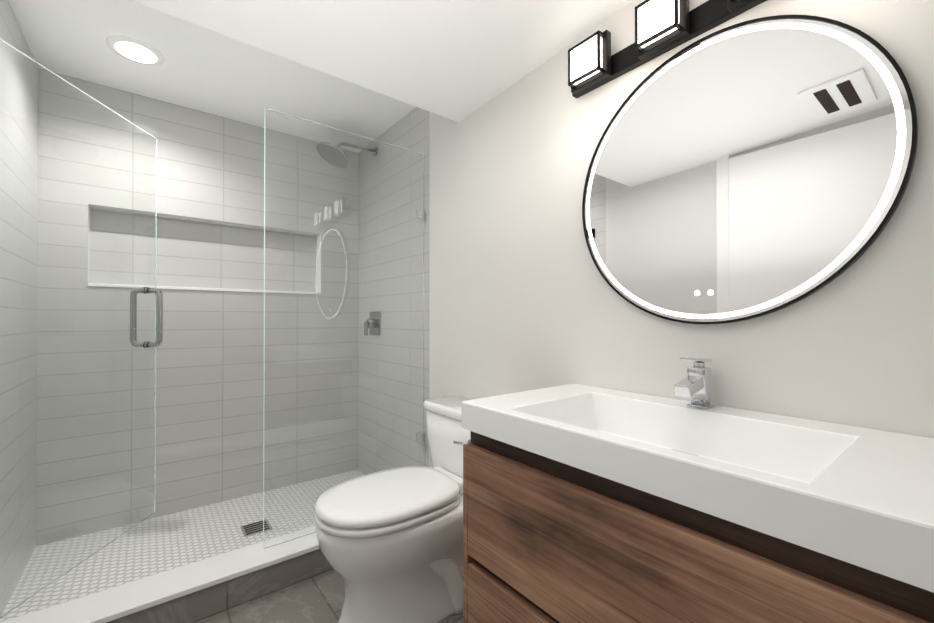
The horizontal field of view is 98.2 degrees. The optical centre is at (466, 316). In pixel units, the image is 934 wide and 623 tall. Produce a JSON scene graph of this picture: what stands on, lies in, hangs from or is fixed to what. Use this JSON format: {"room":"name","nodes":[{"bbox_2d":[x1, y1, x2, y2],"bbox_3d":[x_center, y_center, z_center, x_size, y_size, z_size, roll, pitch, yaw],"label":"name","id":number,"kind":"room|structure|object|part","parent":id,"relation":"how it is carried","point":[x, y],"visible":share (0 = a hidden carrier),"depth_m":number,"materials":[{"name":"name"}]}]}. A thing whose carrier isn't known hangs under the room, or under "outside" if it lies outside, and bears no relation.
{"room":"bathroom","nodes":[
{"label":"bathroom","id":0,"kind":"room"},
{"bbox_2d":[0,0,33,59],"bbox_3d":[-1.729,-0.132,1.470,0.100,2.400,1.050,0,0,-38],"label":"wall tiles","id":1,"kind":"structure","parent":0,"point":[11,33],"depth_m":1.49,"materials":[{"name":"white tile"}]},
{"bbox_2d":[53,72,263,520],"bbox_3d":[-1.387,-0.126,2.355,1.730,2.400,0.120,0,0,-38],"label":"wall tile","id":2,"kind":"structure","parent":0,"point":[210,348],"depth_m":2.25,"materials":[{"name":"grey tile"}]},
{"bbox_2d":[156,286,263,292],"bbox_3d":[-1.410,-0.148,2.313,1.107,0.015,0.095,0,0,-38],"label":"sill","id":3,"kind":"structure","parent":2,"relation":"attached to","point":[204,289],"depth_m":2.24,"materials":[{"name":"white stone"}]},
{"bbox_2d":[8,0,415,139],"bbox_3d":[-0.995,-1.229,1.862,1.530,0.200,1.150,0,0,-38],"label":"ceiling","id":4,"kind":"structure","parent":0,"point":[204,69],"depth_m":1.85,"materials":[{"name":"white paint"}]},
{"bbox_2d":[106,35,164,65],"bbox_3d":[-1.407,-1.125,1.723,0.196,0.010,0.196,0,0,-38],"label":"recessed light","id":5,"kind":"object","parent":4,"relation":"attached to","point":[138,51],"visible":0.96,"depth_m":1.71,"materials":[{"name":"white paint"}]},
{"bbox_2d":[132,0,632,122],"bbox_3d":[0.147,-1.123,0.406,1.530,0.430,2.550,0,0,-38],"label":"ceiling","id":6,"kind":"structure","parent":0,"point":[458,61],"depth_m":1.32,"materials":[{"name":"white paint"}]},
{"bbox_2d":[429,0,933,467],"bbox_3d":[0.742,-0.135,0.961,0.100,2.400,2.900,0,0,-38],"label":"wall","id":7,"kind":"structure","parent":0,"point":[524,295],"depth_m":1.26,"materials":[{"name":"white paint"}]},
{"bbox_2d":[375,107,429,466],"bbox_3d":[-0.462,-0.125,2.496,0.100,2.400,1.000,0,0,-38],"label":"wall tiles","id":8,"kind":"structure","parent":7,"relation":"attached to","point":[410,131],"depth_m":2.11,"materials":[{"name":"grey tile"}]},
{"bbox_2d":[568,0,766,97],"bbox_3d":[0.527,-0.790,1.089,0.083,0.132,0.620,0,0,-38],"label":"vanity light bar","id":9,"kind":"object","parent":7,"relation":"attached to","point":[662,27],"visible":1,"depth_m":1.09,"materials":[{"name":"black metal"}]},
{"bbox_2d":[582,15,917,323],"bbox_3d":[0.607,-0.344,1.035,0.020,0.730,0.730,0,0,-38],"label":"led mirror","id":10,"kind":"object","parent":7,"relation":"attached to","point":[751,169],"visible":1,"depth_m":0.95,"materials":[{"name":"silver glass"}]},
{"bbox_3d":[-1.424,0.017,1.194,0.038,1.370,0.061,0,0,-38],"label":"shower door hinge","id":11,"kind":"object","parent":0,"visible":0},
{"bbox_2d":[0,39,162,617],"bbox_3d":[-1.446,0.041,1.561,0.447,1.773,0.619,0,0,-38],"label":"door glass","id":12,"kind":"object","parent":11,"relation":"attached to","point":[81,317],"visible":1,"depth_m":1.48,"materials":[{"name":"clear glass"}]},
{"bbox_2d":[1,39,156,470],"bbox_3d":[-1.456,0.040,1.554,0.010,1.774,0.742,0,0,-4],"label":"shower door edge","id":13,"kind":"object","parent":12,"relation":"attached to","point":[156,238],"visible":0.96,"depth_m":1.92,"materials":[{"name":"clear glass"}]},
{"bbox_3d":[-1.478,0.006,1.863,0.124,0.282,0.092,0,0,-38],"label":"shower door handle","id":14,"kind":"part","parent":12,"relation":"part of","materials":[{"name":"silver metal"}]},
{"label":"outside","id":15,"kind":"structure","parent":0,"visible":0},
{"bbox_2d":[0,492,462,622],"bbox_3d":[-0.208,1.099,0.844,1.730,0.130,3.900,0,0,-38],"label":"floor","id":16,"kind":"structure","parent":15,"point":[149,547],"depth_m":1.68,"materials":[{"name":"tile"}]},
{"bbox_2d":[0,533,332,622],"bbox_3d":[-0.813,1.004,1.615,1.530,0.130,0.172,0,0,-38],"label":"curb","id":17,"kind":"object","parent":16,"relation":"on","point":[200,590],"visible":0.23,"depth_m":1.45,"materials":[{"name":"stone"}]},
{"bbox_2d":[263,108,424,548],"bbox_3d":[-0.524,0.047,1.874,0.758,1.786,0.026,0,0,-38],"label":"glass","id":18,"kind":"object","parent":17,"relation":"on","point":[344,214],"visible":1,"depth_m":1.82,"materials":[{"name":"clear glass"}]},
{"bbox_2d":[241,520,262,536],"bbox_3d":[-1.035,1.039,1.988,0.120,0.004,0.120,0,0,-38],"label":"floor drain","id":19,"kind":"object","parent":16,"relation":"on","point":[252,529],"visible":0.65,"depth_m":1.98,"materials":[{"name":"silver metal"}]},
{"bbox_2d":[314,396,470,622],"bbox_3d":[-0.196,0.717,1.491,0.700,0.704,0.430,0,0,-38],"label":"toilet","id":20,"kind":"object","parent":16,"relation":"on","point":[390,542],"visible":0.77,"depth_m":1.34,"materials":[{"name":"white ceramic"}]},
{"bbox_3d":[-0.263,0.637,1.439,0.530,0.062,0.376,0,0,-38],"label":"seat","id":21,"kind":"part","parent":20,"relation":"part of","materials":[{"name":"white plastic"}]},
{"bbox_3d":[-0.005,0.553,1.642,0.214,0.374,0.430,0,0,-38],"label":"tank","id":22,"kind":"part","parent":20,"relation":"part of","materials":[{"name":"white ceramic"}]},
{"bbox_2d":[462,357,933,622],"bbox_3d":[0.464,0.580,0.840,0.477,0.966,0.948,0,0,-38],"label":"bathroom vanity","id":23,"kind":"object","parent":16,"relation":"on","point":[586,504],"visible":1,"depth_m":0.71,"materials":[{"name":"brown wood"}]},
{"bbox_2d":[674,357,714,408],"bbox_3d":[0.556,0.160,0.985,0.149,0.125,0.048,0,0,-38],"label":"faucet","id":24,"kind":"object","parent":23,"relation":"on","point":[696,386],"depth_m":0.98,"materials":[{"name":"silver metal"}]}
]}

